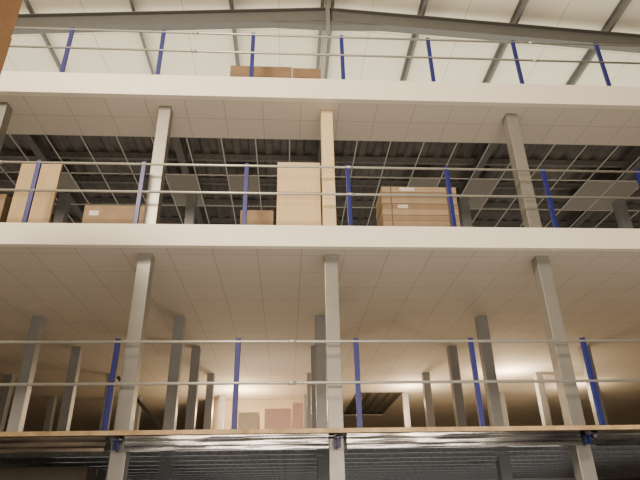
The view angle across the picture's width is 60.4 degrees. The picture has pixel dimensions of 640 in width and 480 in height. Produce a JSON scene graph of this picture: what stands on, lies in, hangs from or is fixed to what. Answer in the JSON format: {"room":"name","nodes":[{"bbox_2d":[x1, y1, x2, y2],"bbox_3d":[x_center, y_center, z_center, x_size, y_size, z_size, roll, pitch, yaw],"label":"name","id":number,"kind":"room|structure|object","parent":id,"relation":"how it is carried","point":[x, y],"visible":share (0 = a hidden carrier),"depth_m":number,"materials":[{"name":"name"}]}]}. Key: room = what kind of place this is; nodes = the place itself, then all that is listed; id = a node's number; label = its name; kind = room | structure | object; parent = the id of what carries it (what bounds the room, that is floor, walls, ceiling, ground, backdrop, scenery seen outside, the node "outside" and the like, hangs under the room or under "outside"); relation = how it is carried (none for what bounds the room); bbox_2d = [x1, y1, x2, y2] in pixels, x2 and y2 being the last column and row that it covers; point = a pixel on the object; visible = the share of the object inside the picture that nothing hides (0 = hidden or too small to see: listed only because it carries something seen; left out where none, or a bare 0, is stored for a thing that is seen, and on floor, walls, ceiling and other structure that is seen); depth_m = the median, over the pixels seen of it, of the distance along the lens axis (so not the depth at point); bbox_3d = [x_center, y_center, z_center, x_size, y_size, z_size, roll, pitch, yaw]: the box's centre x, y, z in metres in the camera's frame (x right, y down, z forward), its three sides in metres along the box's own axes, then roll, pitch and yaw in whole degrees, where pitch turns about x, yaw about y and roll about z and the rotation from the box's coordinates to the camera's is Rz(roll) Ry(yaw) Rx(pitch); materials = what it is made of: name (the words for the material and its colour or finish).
{"room":"warehouse","nodes":[
{"label":"warehouse","id":0,"kind":"room"},
{"bbox_2d":[212,399,303,429],"bbox_3d":[-1.460,6.279,17.338,4.350,2.402,0.150,0,-26,-3],"label":"wall","id":1,"kind":"structure","parent":0,"point":[259,406],"depth_m":17.65,"materials":[{"name":"paint"}]},
{"bbox_2d":[37,430,597,443],"bbox_3d":[-0.265,4.787,11.539,24.855,0.033,11.080,0,-26,-3],"label":"ceiling","id":2,"kind":"structure","parent":0,"point":[582,432],"depth_m":6.71,"materials":[{"name":"metal"}]},
{"bbox_2d":[0,436,107,453],"bbox_3d":[-3.665,2.372,6.348,2.340,0.167,0.100,0,-26,-3],"label":"beam","id":3,"kind":"structure","parent":2,"relation":"attached to","point":[79,444],"depth_m":6.35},
{"bbox_2d":[123,434,328,451],"bbox_3d":[-1.089,2.393,6.494,2.380,0.167,0.100,0,-26,-3],"label":"beam","id":4,"kind":"structure","parent":2,"relation":"attached to","point":[164,443],"depth_m":6.46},
{"bbox_2d":[0,450,639,463],"bbox_3d":[0.491,3.343,8.522,20.000,0.078,0.060,0,-26,-3],"label":"joist","id":5,"kind":"object","parent":2,"relation":"attached to","point":[594,452],"visible":0.67,"depth_m":8.46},
{"bbox_2d":[0,445,639,458],"bbox_3d":[0.535,2.988,7.807,20.000,0.078,0.060,0,-26,-3],"label":"joist","id":6,"kind":"object","parent":2,"relation":"attached to","point":[593,447],"visible":0.67,"depth_m":7.74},
{"bbox_2d":[0,454,639,466],"bbox_3d":[0.448,3.698,9.238,20.000,0.078,0.060,0,-26,-3],"label":"joist","id":7,"kind":"object","parent":2,"relation":"attached to","point":[431,459],"visible":0.58,"depth_m":9.17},
{"bbox_2d":[93,458,639,469],"bbox_3d":[0.404,4.053,9.954,20.000,0.078,0.060,0,-26,-3],"label":"joist","id":8,"kind":"object","parent":2,"relation":"attached to","point":[595,460],"visible":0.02,"depth_m":9.96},
{"bbox_2d":[105,465,639,475],"bbox_3d":[0.317,4.763,11.385,20.000,0.078,0.060,0,-26,-3],"label":"joist","id":9,"kind":"object","parent":2,"relation":"attached to","point":[598,466],"visible":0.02,"depth_m":11.41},
{"bbox_2d":[105,467,639,477],"bbox_3d":[0.274,5.118,12.100,20.000,0.078,0.060,0,-26,-3],"label":"joist","id":10,"kind":"object","parent":2,"relation":"attached to","point":[636,468],"visible":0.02,"depth_m":12.13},
{"bbox_2d":[105,470,639,479],"bbox_3d":[0.230,5.473,12.816,20.000,0.078,0.060,0,-26,-3],"label":"joist","id":11,"kind":"object","parent":2,"relation":"attached to","point":[528,472],"visible":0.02,"depth_m":12.85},
{"bbox_2d":[106,462,639,472],"bbox_3d":[0.361,4.408,10.669,20.000,0.078,0.060,0,-26,-3],"label":"joist","id":12,"kind":"object","parent":2,"relation":"attached to","point":[600,463],"visible":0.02,"depth_m":10.68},
{"bbox_2d":[171,472,639,479],"bbox_3d":[0.187,5.827,13.532,20.000,0.078,0.060,0,-26,-3],"label":"joist","id":13,"kind":"object","parent":2,"relation":"attached to","point":[596,472],"visible":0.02,"depth_m":13.62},
{"bbox_2d":[276,474,639,479],"bbox_3d":[0.143,6.182,14.247,20.000,0.078,0.060,0,-26,-3],"label":"joist","id":14,"kind":"object","parent":2,"relation":"attached to","point":[597,474],"visible":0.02,"depth_m":14.42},
{"bbox_2d":[346,431,582,448],"bbox_3d":[1.746,2.417,6.654,2.860,0.167,0.100,0,-26,-3],"label":"beam","id":15,"kind":"structure","parent":2,"relation":"attached to","point":[507,438],"depth_m":6.62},
{"bbox_2d":[378,475,639,479],"bbox_3d":[0.100,6.537,14.963,20.000,0.078,0.060,0,-26,-3],"label":"joist","id":16,"kind":"object","parent":2,"relation":"attached to","point":[620,475],"visible":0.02,"depth_m":15.22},
{"bbox_2d":[593,430,639,445],"bbox_3d":[4.796,2.442,6.827,2.810,0.167,0.100,0,-26,-3],"label":"beam","id":17,"kind":"structure","parent":2,"relation":"attached to","point":[605,437],"depth_m":6.74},
{"bbox_2d":[0,247,639,431],"bbox_3d":[-0.153,4.341,16.204,32.600,0.020,19.140,0,-26,-3],"label":"ceiling","id":18,"kind":"structure","parent":0,"point":[82,294],"depth_m":10.43,"materials":[{"name":"paint"}]},
{"bbox_2d":[0,95,639,144],"bbox_3d":[0.293,-2.011,9.265,32.600,0.020,1.040,0,-26,-3],"label":"ceiling","id":19,"kind":"structure","parent":0,"point":[30,114],"depth_m":9.24,"materials":[{"name":"white tile"}]},
{"bbox_2d":[0,134,639,228],"bbox_3d":[0.786,-0.847,12.373,20.955,0.033,6.700,0,-26,-3],"label":"ceiling","id":20,"kind":"structure","parent":0,"point":[61,143],"depth_m":11.03,"materials":[{"name":"metal"}]},
{"bbox_2d":[0,151,628,167],"bbox_3d":[0.906,-1.560,10.756,19.000,0.122,0.060,0,-26,-3],"label":"joist","id":21,"kind":"object","parent":20,"relation":"attached to","point":[3,154],"visible":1,"depth_m":10.67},
{"bbox_2d":[0,175,639,190],"bbox_3d":[0.860,-1.183,11.516,19.000,0.122,0.060,0,-26,-3],"label":"joist","id":22,"kind":"object","parent":20,"relation":"attached to","point":[3,178],"visible":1,"depth_m":11.46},
{"bbox_2d":[564,151,639,227],"bbox_3d":[6.077,-0.786,12.190,0.140,0.173,4.550,0,-26,-3],"label":"cross beam","id":23,"kind":"structure","parent":22,"relation":"attached to","point":[636,165],"depth_m":11.24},
{"bbox_2d":[10,197,639,209],"bbox_3d":[0.814,-0.806,12.276,19.000,0.122,0.060,0,-26,-3],"label":"joist","id":24,"kind":"object","parent":20,"relation":"attached to","point":[165,201],"visible":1,"depth_m":12.12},
{"bbox_2d":[50,216,639,227],"bbox_3d":[0.767,-0.429,13.037,19.000,0.122,0.060,0,-26,-3],"label":"joist","id":25,"kind":"object","parent":20,"relation":"attached to","point":[74,218],"visible":0.42,"depth_m":13.05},
{"bbox_2d":[2,0,639,86],"bbox_3d":[0.239,-5.608,10.733,33.000,1.340,38.200,0,-26,-3],"label":"ceiling","id":26,"kind":"structure","parent":0,"point":[578,14],"depth_m":13.30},
{"bbox_2d":[12,5,327,34],"bbox_3d":[-6.316,-4.613,11.741,13.000,1.397,0.280,0,-26,-3],"label":"rafter","id":27,"kind":"object","parent":26,"relation":"attached to","point":[312,18],"visible":0.98,"depth_m":12.01,"materials":[{"name":"grey paint"}]},
{"bbox_2d":[23,0,60,70],"bbox_3d":[-6.223,-4.804,12.066,0.120,0.180,26.000,0,-26,-3],"label":"purlin","id":28,"kind":"structure","parent":27,"relation":"on","point":[27,3],"depth_m":12.55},
{"bbox_2d":[129,0,153,74],"bbox_3d":[-4.099,-4.932,12.258,0.120,0.180,26.000,0,-26,-3],"label":"purlin","id":29,"kind":"structure","parent":27,"relation":"on","point":[130,1],"depth_m":12.88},
{"bbox_2d":[229,0,239,65],"bbox_3d":[-1.976,-5.059,12.450,0.120,0.180,26.000,0,-26,-3],"label":"purlin","id":30,"kind":"structure","parent":27,"relation":"on","point":[231,4],"depth_m":13.08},
{"bbox_2d":[316,0,323,68],"bbox_3d":[0.034,-5.176,12.630,0.068,0.184,26.000,0,-26,-3],"label":"ridge purlin","id":31,"kind":"object","parent":27,"relation":"on","point":[322,1],"visible":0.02,"depth_m":13.35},
{"bbox_2d":[327,5,639,52],"bbox_3d":[6.662,-4.506,12.477,13.000,1.397,0.280,0,-26,-3],"label":"rafter","id":32,"kind":"object","parent":26,"relation":"attached to","point":[339,19],"visible":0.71,"depth_m":12.39,"materials":[{"name":"grey paint"}]},
{"bbox_2d":[324,0,334,78],"bbox_3d":[0.262,-5.174,12.643,0.068,0.184,26.000,0,-26,-3],"label":"ridge purlin","id":33,"kind":"object","parent":32,"relation":"on","point":[332,1],"visible":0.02,"depth_m":13.52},
{"bbox_2d":[400,0,427,80],"bbox_3d":[2.277,-5.024,12.691,0.120,0.180,26.000,0,-26,-3],"label":"purlin","id":34,"kind":"structure","parent":32,"relation":"on","point":[423,3],"depth_m":13.42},
{"bbox_2d":[482,0,528,82],"bbox_3d":[4.407,-4.862,12.740,0.120,0.180,26.000,0,-26,-3],"label":"purlin","id":35,"kind":"structure","parent":32,"relation":"on","point":[521,5],"depth_m":13.26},
{"bbox_2d":[565,0,631,84],"bbox_3d":[6.536,-4.699,12.789,0.120,0.180,26.000,0,-26,-3],"label":"purlin","id":36,"kind":"structure","parent":32,"relation":"on","point":[622,5],"depth_m":12.65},
{"bbox_2d":[35,429,639,479],"bbox_3d":[-0.110,6.520,15.127,32.600,0.038,19.140,0,-26,-3],"label":"floor","id":37,"kind":"structure","parent":0,"point":[329,434],"depth_m":17.68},
{"bbox_2d":[0,375,15,431],"bbox_3d":[-7.920,4.555,13.595,0.250,2.402,0.225,0,-26,-3],"label":"steel column","id":38,"kind":"structure","parent":37,"relation":"on","point":[6,393],"depth_m":13.79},
{"bbox_2d":[6,316,45,431],"bbox_3d":[-5.119,2.498,9.548,0.250,2.402,0.225,0,-26,-3],"label":"steel column","id":39,"kind":"structure","parent":37,"relation":"on","point":[16,421],"depth_m":9.53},
{"bbox_2d":[42,396,57,430],"bbox_3d":[-8.077,5.842,16.189,0.250,2.402,0.225,0,-26,-3],"label":"steel column","id":40,"kind":"structure","parent":37,"relation":"on","point":[52,401],"depth_m":16.43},
{"bbox_2d":[57,347,83,430],"bbox_3d":[-5.232,3.422,11.413,0.250,2.402,0.225,0,-26,-3],"label":"steel column","id":41,"kind":"structure","parent":37,"relation":"on","point":[65,416],"depth_m":11.46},
{"bbox_2d":[99,374,115,429],"bbox_3d":[-5.374,4.576,13.739,0.250,2.402,0.225,0,-26,-3],"label":"steel column","id":42,"kind":"structure","parent":37,"relation":"on","point":[108,375],"depth_m":13.87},
{"bbox_2d":[116,375,162,429],"bbox_3d":[-4.100,4.581,13.800,2.310,2.362,0.060,0,-26,-3],"label":"diagonal brace","id":43,"kind":"object","parent":42,"relation":"attached to","point":[118,377],"visible":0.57,"depth_m":13.87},
{"bbox_2d":[113,253,154,430],"bbox_3d":[-2.424,1.303,7.241,0.250,2.402,0.225,0,-26,-3],"label":"steel column","id":44,"kind":"structure","parent":37,"relation":"on","point":[133,353],"depth_m":7.12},
{"bbox_2d":[133,395,142,429],"bbox_3d":[-5.531,5.863,16.333,0.250,2.402,0.225,0,-26,-3],"label":"steel column","id":45,"kind":"structure","parent":37,"relation":"on","point":[138,408],"depth_m":16.53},
{"bbox_2d":[162,316,185,429],"bbox_3d":[-2.573,2.518,9.692,0.250,2.402,0.225,0,-26,-3],"label":"steel column","id":46,"kind":"structure","parent":37,"relation":"on","point":[176,354],"depth_m":9.67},
{"bbox_2d":[184,346,201,429],"bbox_3d":[-2.687,3.443,11.557,0.250,2.402,0.225,0,-26,-3],"label":"steel column","id":47,"kind":"structure","parent":37,"relation":"on","point":[192,397],"depth_m":11.59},
{"bbox_2d":[203,373,214,429],"bbox_3d":[-2.828,4.597,13.883,0.250,2.402,0.225,0,-26,-3],"label":"steel column","id":48,"kind":"structure","parent":37,"relation":"on","point":[209,398],"depth_m":14.00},
{"bbox_2d":[217,395,225,428],"bbox_3d":[-2.986,5.884,16.477,0.250,2.402,0.225,0,-26,-3],"label":"steel column","id":49,"kind":"structure","parent":37,"relation":"on","point":[222,398],"depth_m":16.70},
{"bbox_2d":[238,412,259,428],"bbox_3d":[-1.905,5.436,14.627,0.542,1.526,0.800,0,-26,-3],"label":"carton","id":50,"kind":"object","parent":37,"relation":"on","point":[246,420],"visible":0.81,"depth_m":14.52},
{"bbox_2d":[264,408,290,428],"bbox_3d":[-1.125,5.380,14.647,0.702,1.616,0.700,0,-26,-3],"label":"carton","id":51,"kind":"object","parent":37,"relation":"on","point":[280,418],"visible":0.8,"depth_m":14.57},
{"bbox_2d":[292,403,302,428],"bbox_3d":[-0.599,5.295,14.665,0.292,1.766,0.600,0,-26,-3],"label":"carton","id":52,"kind":"object","parent":37,"relation":"on","point":[297,408],"visible":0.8,"depth_m":14.63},
{"bbox_2d":[307,373,310,427],"bbox_3d":[-0.232,4.619,14.030,0.250,2.402,0.225,0,-26,-3],"label":"steel column","id":53,"kind":"structure","parent":37,"relation":"on","point":[308,374],"depth_m":14.13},
{"bbox_2d":[311,346,315,427],"bbox_3d":[-0.091,3.465,11.705,0.250,2.402,0.225,0,-26,-3],"label":"steel column","id":54,"kind":"structure","parent":37,"relation":"on","point":[313,366],"depth_m":11.71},
{"bbox_2d":[0,425,639,436],"bbox_3d":[0.410,2.279,6.572,32.600,0.049,0.105,0,-26,-3],"label":"trim","id":55,"kind":"structure","parent":37,"relation":"attached to","point":[575,427],"depth_m":6.50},
{"bbox_2d":[0,337,639,430],"bbox_3d":[-0.280,1.759,6.802,14.100,1.111,0.090,0,-26,-3],"label":"guard railing","id":56,"kind":"object","parent":55,"relation":"on","point":[592,381],"visible":0.89,"depth_m":6.84,"materials":[{"name":"metal"}]},
{"bbox_2d":[315,316,326,427],"bbox_3d":[0.022,2.540,9.839,0.250,2.402,0.225,0,-26,-3],"label":"steel column","id":57,"kind":"structure","parent":37,"relation":"on","point":[320,349],"depth_m":9.80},
{"bbox_2d":[324,254,343,427],"bbox_3d":[0.171,1.324,7.388,0.250,2.402,0.225,0,-26,-3],"label":"steel column","id":58,"kind":"structure","parent":37,"relation":"on","point":[331,283],"depth_m":7.25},
{"bbox_2d":[401,393,410,426],"bbox_3d":[2.685,5.930,16.799,0.250,2.402,0.225,0,-26,-3],"label":"steel column","id":59,"kind":"structure","parent":37,"relation":"on","point":[404,396],"depth_m":17.02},
{"bbox_2d":[421,372,434,426],"bbox_3d":[2.843,4.644,14.205,0.250,2.402,0.225,0,-26,-3],"label":"steel column","id":60,"kind":"structure","parent":37,"relation":"on","point":[427,392],"depth_m":14.31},
{"bbox_2d":[446,346,466,426],"bbox_3d":[2.984,3.490,11.879,0.250,2.402,0.225,0,-26,-3],"label":"steel column","id":61,"kind":"structure","parent":37,"relation":"on","point":[452,354],"depth_m":11.91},
{"bbox_2d":[474,316,503,425],"bbox_3d":[3.097,2.565,10.014,0.250,2.402,0.225,0,-26,-3],"label":"steel column","id":62,"kind":"structure","parent":37,"relation":"on","point":[494,407],"depth_m":9.99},
{"bbox_2d":[499,393,508,425],"bbox_3d":[5.750,5.956,16.973,0.250,2.402,0.225,0,-26,-3],"label":"steel column","id":63,"kind":"structure","parent":37,"relation":"on","point":[502,397],"depth_m":17.18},
{"bbox_2d":[533,372,552,425],"bbox_3d":[5.908,4.669,14.378,0.250,2.402,0.225,0,-26,-3],"label":"steel column","id":64,"kind":"structure","parent":37,"relation":"on","point":[544,409],"depth_m":14.49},
{"bbox_2d":[531,256,585,425],"bbox_3d":[3.246,1.350,7.563,0.250,2.402,0.225,0,-26,-3],"label":"steel column","id":65,"kind":"structure","parent":37,"relation":"on","point":[571,407],"depth_m":7.46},
{"bbox_2d":[578,345,608,424],"bbox_3d":[6.049,3.516,12.053,0.250,2.402,0.225,0,-26,-3],"label":"steel column","id":66,"kind":"structure","parent":37,"relation":"on","point":[588,346],"depth_m":12.14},
{"bbox_2d":[343,392,402,414],"bbox_3d":[1.659,5.625,18.998,1.755,0.053,4.800,0,-26,-3],"label":"ceiling","id":67,"kind":"structure","parent":0,"point":[372,402],"depth_m":18.88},
{"bbox_3d":[-0.158,4.088,16.330,32.600,0.040,19.140,0,-26,-3],"label":"floor","id":68,"kind":"structure","parent":0,"visible":0},
{"bbox_2d":[0,194,11,222],"bbox_3d":[-5.233,-0.210,8.422,0.902,0.831,0.550,0,-26,-3],"label":"carton","id":69,"kind":"object","parent":68,"relation":"on","point":[5,200],"visible":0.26,"depth_m":8.35,"materials":[{"name":"brown cardboard"}]},
{"bbox_2d":[0,102,12,151],"bbox_3d":[-5.017,-1.103,8.277,0.250,2.295,0.225,0,-26,-3],"label":"steel column","id":70,"kind":"structure","parent":68,"relation":"on","point":[6,110],"depth_m":8.63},
{"bbox_2d":[6,164,62,222],"bbox_3d":[-4.338,-0.580,8.330,0.610,1.380,0.060,0,-26,-3],"label":"carton","id":71,"kind":"object","parent":68,"relation":"on","point":[42,206],"visible":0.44,"depth_m":8.35,"materials":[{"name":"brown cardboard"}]},
{"bbox_2d":[53,193,71,222],"bbox_3d":[-5.166,0.112,10.728,0.250,2.295,0.225,0,-26,-3],"label":"steel column","id":72,"kind":"structure","parent":68,"relation":"on","point":[64,199],"depth_m":11.01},
{"bbox_2d":[21,134,84,220],"bbox_3d":[-5.205,-0.879,11.550,0.140,0.173,4.550,0,-26,-3],"label":"cross beam","id":73,"kind":"structure","parent":72,"relation":"on","point":[33,141],"depth_m":10.13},
{"bbox_2d":[82,205,144,223],"bbox_3d":[-3.102,-0.124,8.451,0.922,0.626,0.552,0,-26,-3],"label":"carton","id":74,"kind":"object","parent":68,"relation":"on","point":[107,214],"visible":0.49,"depth_m":8.27,"materials":[{"name":"brown cardboard"}]},
{"bbox_2d":[143,106,172,223],"bbox_3d":[-2.471,-1.082,8.421,0.250,2.295,0.225,0,-26,-3],"label":"steel column","id":75,"kind":"structure","parent":68,"relation":"on","point":[153,204],"depth_m":8.35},
{"bbox_2d":[184,194,196,223],"bbox_3d":[-2.620,0.133,10.872,0.250,2.295,0.225,0,-26,-3],"label":"steel column","id":76,"kind":"structure","parent":68,"relation":"on","point":[191,201],"depth_m":11.14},
{"bbox_2d":[171,137,205,223],"bbox_3d":[-2.659,-0.858,11.694,0.140,0.173,4.550,0,-26,-3],"label":"cross beam","id":77,"kind":"structure","parent":76,"relation":"on","point":[178,143],"depth_m":10.30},
{"bbox_2d":[240,210,273,224],"bbox_3d":[-0.974,-0.092,8.538,0.502,0.571,0.500,0,-26,-3],"label":"carton","id":78,"kind":"object","parent":68,"relation":"on","point":[254,217],"visible":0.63,"depth_m":8.39,"materials":[{"name":"brown cardboard"}]},
{"bbox_2d":[276,162,320,225],"bbox_3d":[-0.332,-0.574,8.593,0.680,1.460,0.100,0,-26,-3],"label":"wooden panel","id":79,"kind":"object","parent":68,"relation":"on","point":[291,209],"visible":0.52,"depth_m":8.59,"materials":[{"name":"brown wood"}]},
{"bbox_2d":[0,222,639,251],"bbox_3d":[0.364,-0.031,7.715,32.600,0.323,0.104,0,-26,-3],"label":"floor slab edge","id":80,"kind":"structure","parent":68,"relation":"attached to","point":[81,235],"depth_m":7.64,"materials":[{"name":"white paint"}]},
{"bbox_2d":[0,160,639,227],"bbox_3d":[-0.327,-0.652,7.994,14.100,1.061,0.090,0,-26,-3],"label":"guard railing","id":81,"kind":"object","parent":80,"relation":"on","point":[32,190],"visible":0.84,"depth_m":8.05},
{"bbox_2d":[321,196,322,225],"bbox_3d":[-0.025,0.155,11.020,0.250,2.295,0.225,0,-26,-3],"label":"steel column","id":82,"kind":"structure","parent":68,"relation":"on","point":[321,196],"depth_m":11.23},
{"bbox_2d":[317,140,321,192],"bbox_3d":[-0.063,-0.837,11.842,0.140,0.173,4.550,0,-26,-3],"label":"cross beam","id":83,"kind":"structure","parent":82,"relation":"on","point":[319,143],"depth_m":10.32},
{"bbox_2d":[0,133,639,227],"bbox_3d":[0.850,-0.843,11.643,19.820,0.021,4.210,0,-26,-3],"label":"grid","id":84,"kind":"object","parent":83,"relation":"hanging from","point":[5,172],"visible":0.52,"depth_m":10.72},
{"bbox_2d":[58,173,78,188],"bbox_3d":[-5.108,-1.156,10.771,0.576,0.013,0.576,0,-26,-3],"label":"tile","id":85,"kind":"structure","parent":84,"relation":"attached to","point":[66,181],"depth_m":10.82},
{"bbox_2d":[166,175,203,205],"bbox_3d":[-2.728,-1.003,11.175,0.576,0.013,1.176,0,-26,-3],"label":"tile","id":86,"kind":"structure","parent":84,"relation":"attached to","point":[176,182],"depth_m":11.02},
{"bbox_2d":[228,176,258,191],"bbox_3d":[-1.514,-1.127,10.975,0.576,0.013,0.576,0,-26,-3],"label":"tile","id":87,"kind":"structure","parent":84,"relation":"attached to","point":[236,182],"depth_m":10.96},
{"bbox_2d":[408,179,439,186],"bbox_3d":[2.064,-0.964,11.447,0.576,0.013,1.176,0,-26,-3],"label":"tile","id":88,"kind":"structure","parent":84,"relation":"attached to","point":[413,182],"depth_m":11.06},
{"bbox_2d":[461,179,498,208],"bbox_3d":[3.262,-0.954,11.515,0.576,0.013,1.176,0,-26,-3],"label":"tile","id":89,"kind":"structure","parent":84,"relation":"attached to","point":[475,186],"depth_m":11.37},
{"bbox_2d":[562,181,638,209],"bbox_3d":[5.957,-0.932,11.668,1.176,0.013,1.176,0,-26,-3],"label":"tile","id":90,"kind":"structure","parent":84,"relation":"attached to","point":[590,188],"depth_m":11.57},
{"bbox_2d":[320,109,336,225],"bbox_3d":[0.124,-1.061,8.568,0.250,2.295,0.225,0,-26,-3],"label":"steel column","id":91,"kind":"structure","parent":68,"relation":"on","point":[326,116],"depth_m":8.46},
{"bbox_2d":[457,198,472,226],"bbox_3d":[3.050,0.180,11.194,0.250,2.295,0.225,0,-26,-3],"label":"steel column","id":92,"kind":"structure","parent":68,"relation":"on","point":[463,203],"depth_m":11.46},
{"bbox_2d":[457,143,496,200],"bbox_3d":[3.012,-0.812,12.016,0.140,0.173,4.550,0,-26,-3],"label":"cross beam","id":93,"kind":"structure","parent":92,"relation":"on","point":[492,146],"depth_m":10.58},
{"bbox_2d":[502,113,541,227],"bbox_3d":[3.199,-1.035,8.743,0.250,2.295,0.225,0,-26,-3],"label":"steel column","id":94,"kind":"structure","parent":68,"relation":"on","point":[530,216],"depth_m":8.69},
{"bbox_2d":[612,200,633,228],"bbox_3d":[6.465,0.208,11.387,0.250,2.295,0.225,0,-26,-3],"label":"steel column","id":95,"kind":"structure","parent":68,"relation":"on","point":[620,209],"depth_m":11.68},
{"bbox_3d":[1.570,0.160,8.620,1.202,0.101,0.601,0,-26,-3],"label":"carton","id":96,"kind":"object","parent":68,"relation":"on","visible":0},
{"bbox_3d":[1.575,0.068,8.665,1.202,0.101,0.601,0,-26,-3],"label":"carton","id":97,"kind":"object","parent":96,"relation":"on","visible":0},
{"bbox_3d":[1.571,-0.024,8.713,1.202,0.101,0.601,0,-26,-3],"label":"carton","id":98,"kind":"object","parent":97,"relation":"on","visible":0},
{"bbox_2d":[382,221,460,226],"bbox_3d":[1.559,-0.116,8.759,1.202,0.101,0.601,0,-26,-3],"label":"carton","id":99,"kind":"object","parent":98,"relation":"on","point":[385,223],"visible":0.27,"depth_m":8.49,"materials":[{"name":"cardboard"}]},
{"bbox_2d":[379,215,459,225],"bbox_3d":[1.557,-0.208,8.804,1.202,0.101,0.601,0,-26,-3],"label":"carton","id":100,"kind":"object","parent":99,"relation":"on","point":[384,217],"visible":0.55,"depth_m":8.54,"materials":[{"name":"brown cardboard"}]},
{"bbox_2d":[377,209,458,225],"bbox_3d":[1.556,-0.302,8.848,1.202,0.101,0.601,0,-26,-3],"label":"carton","id":101,"kind":"object","parent":100,"relation":"on","point":[384,211],"visible":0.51,"depth_m":8.58,"materials":[{"name":"cardboard"}]},
{"bbox_2d":[377,203,457,224],"bbox_3d":[1.561,-0.391,8.899,1.202,0.101,0.602,0,-26,-3],"label":"carton","id":102,"kind":"object","parent":101,"relation":"on","point":[384,205],"visible":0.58,"depth_m":8.63,"materials":[{"name":"brown cardboard"}]},
{"bbox_2d":[376,198,456,220],"bbox_3d":[1.553,-0.486,8.940,1.202,0.101,0.601,0,-26,-3],"label":"carton","id":103,"kind":"object","parent":102,"relation":"on","point":[383,200],"visible":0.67,"depth_m":8.67,"materials":[{"name":"cardboard"}]},
{"bbox_2d":[376,192,456,214],"bbox_3d":[1.561,-0.575,8.991,1.202,0.101,0.601,0,-26,-3],"label":"carton","id":104,"kind":"object","parent":103,"relation":"on","point":[382,192],"visible":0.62,"depth_m":8.72,"materials":[{"name":"brown cardboard"}]},
{"bbox_2d":[376,187,455,209],"bbox_3d":[1.559,-0.670,9.033,1.202,0.101,0.602,0,-26,-3],"label":"carton","id":105,"kind":"object","parent":104,"relation":"on","point":[383,189],"visible":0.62,"depth_m":8.76,"materials":[{"name":"cardboard"}]},
{"bbox_3d":[0.448,4.636,5.553,32.600,0.100,38.000,0,-26,-3],"label":"floor","id":106,"kind":"structure","parent":0,"visible":0},
{"bbox_2d":[106,441,129,479],"bbox_3d":[-2.380,3.549,6.130,0.250,2.460,0.225,0,-26,-3],"label":"steel column","id":107,"kind":"structure","parent":106,"relation":"on","point":[118,465],"depth_m":6.47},
{"bbox_2d":[157,461,171,479],"bbox_3d":[-2.529,4.764,8.581,0.250,2.460,0.225,0,-26,-3],"label":"steel column","id":108,"kind":"structure","parent":106,"relation":"on","point":[165,467],"depth_m":8.97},
{"bbox_2d":[317,459,327,479],"bbox_3d":[0.067,4.786,8.728,0.250,2.460,0.225,0,-26,-3],"label":"steel column","id":109,"kind":"structure","parent":106,"relation":"on","point":[322,464],"depth_m":9.10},
{"bbox_2d":[328,438,344,479],"bbox_3d":[0.216,3.570,6.277,0.250,2.460,0.225,0,-26,-3],"label":"steel column","id":110,"kind":"structure","parent":106,"relation":"on","point":[336,457],"depth_m":6.61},
{"bbox_2d":[495,456,512,479],"bbox_3d":[3.142,4.811,8.903,0.250,2.460,0.225,0,-26,-3],"label":"steel column","id":111,"kind":"structure","parent":106,"relation":"on","point":[504,472],"depth_m":9.28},
{"bbox_2d":[569,435,597,479],"bbox_3d":[3.291,3.595,6.452,0.250,2.460,0.225,0,-26,-3],"label":"steel column","id":112,"kind":"structure","parent":106,"relation":"on","point":[581,456],"depth_m":6.78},
{"bbox_3d":[-4.057,4.874,6.816,1.952,0.751,0.840,0,-26,-3],"label":"carton","id":113,"kind":"object","parent":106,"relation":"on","visible":0},
{"bbox_3d":[-4.071,4.201,7.149,1.952,0.751,0.840,0,-26,-3],"label":"carton","id":114,"kind":"object","parent":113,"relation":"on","visible":0},
{"bbox_2d":[0,466,105,479],"bbox_3d":[-4.084,3.527,7.482,1.952,0.751,0.840,0,-26,-3],"label":"carton","id":115,"kind":"object","parent":114,"relation":"on","point":[65,472],"visible":1,"depth_m":7.27,"materials":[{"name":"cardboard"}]},
{"bbox_3d":[-3.751,1.009,3.128,1.560,4.398,0.870,0,-26,-3],"label":"rack","id":116,"kind":"object","parent":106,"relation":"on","visible":0},
{"bbox_3d":[-3.784,-1.010,4.167,1.300,0.140,0.870,0,-26,-3],"label":"pallet","id":117,"kind":"object","parent":116,"relation":"on","visible":0},
{"bbox_2d":[0,18,11,75],"bbox_3d":[-3.549,-1.586,4.539,1.303,1.209,0.900,0,-26,-3],"label":"carton","id":118,"kind":"object","parent":117,"relation":"on","point":[5,38],"visible":1,"depth_m":5.09,"materials":[{"name":"orange cardboard"}]},
{"bbox_2d":[0,0,22,35],"bbox_3d":[-3.570,-2.511,4.991,1.297,0.849,0.890,0,-26,-3],"label":"carton","id":119,"kind":"object","parent":118,"relation":"on","point":[9,9],"visible":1,"depth_m":5.22,"materials":[{"name":"orange cardboard"}]},
{"bbox_3d":[-0.205,1.677,17.523,32.600,0.040,19.140,0,-26,-3],"label":"floor","id":120,"kind":"structure","parent":0,"visible":0},
{"bbox_2d":[230,66,291,77],"bbox_3d":[-1.046,-2.584,9.826,1.082,0.801,0.600,0,-26,-3],"label":"carton","id":121,"kind":"object","parent":120,"relation":"on","point":[235,71],"visible":0.22,"depth_m":9.68,"materials":[{"name":"brown cardboard"}]},
{"bbox_2d":[292,68,320,78],"bbox_3d":[-0.247,-2.568,9.866,0.502,0.781,0.600,0,-26,-3],"label":"carton","id":122,"kind":"object","parent":120,"relation":"on","point":[309,73],"visible":0.18,"depth_m":9.72,"materials":[{"name":"brown cardboard"}]},
{"bbox_2d":[0,71,639,108],"bbox_3d":[0.317,-2.405,8.890,32.600,0.405,0.104,0,-26,-3],"label":"floor slab edge","id":123,"kind":"structure","parent":120,"relation":"attached to","point":[18,83],"depth_m":8.81,"materials":[{"name":"white paint"}]},
{"bbox_2d":[10,27,639,85],"bbox_3d":[-0.375,-3.049,9.181,14.100,1.031,0.090,0,-26,-3],"label":"guard railing","id":124,"kind":"object","parent":123,"relation":"on","point":[72,30],"visible":0.81,"depth_m":9.26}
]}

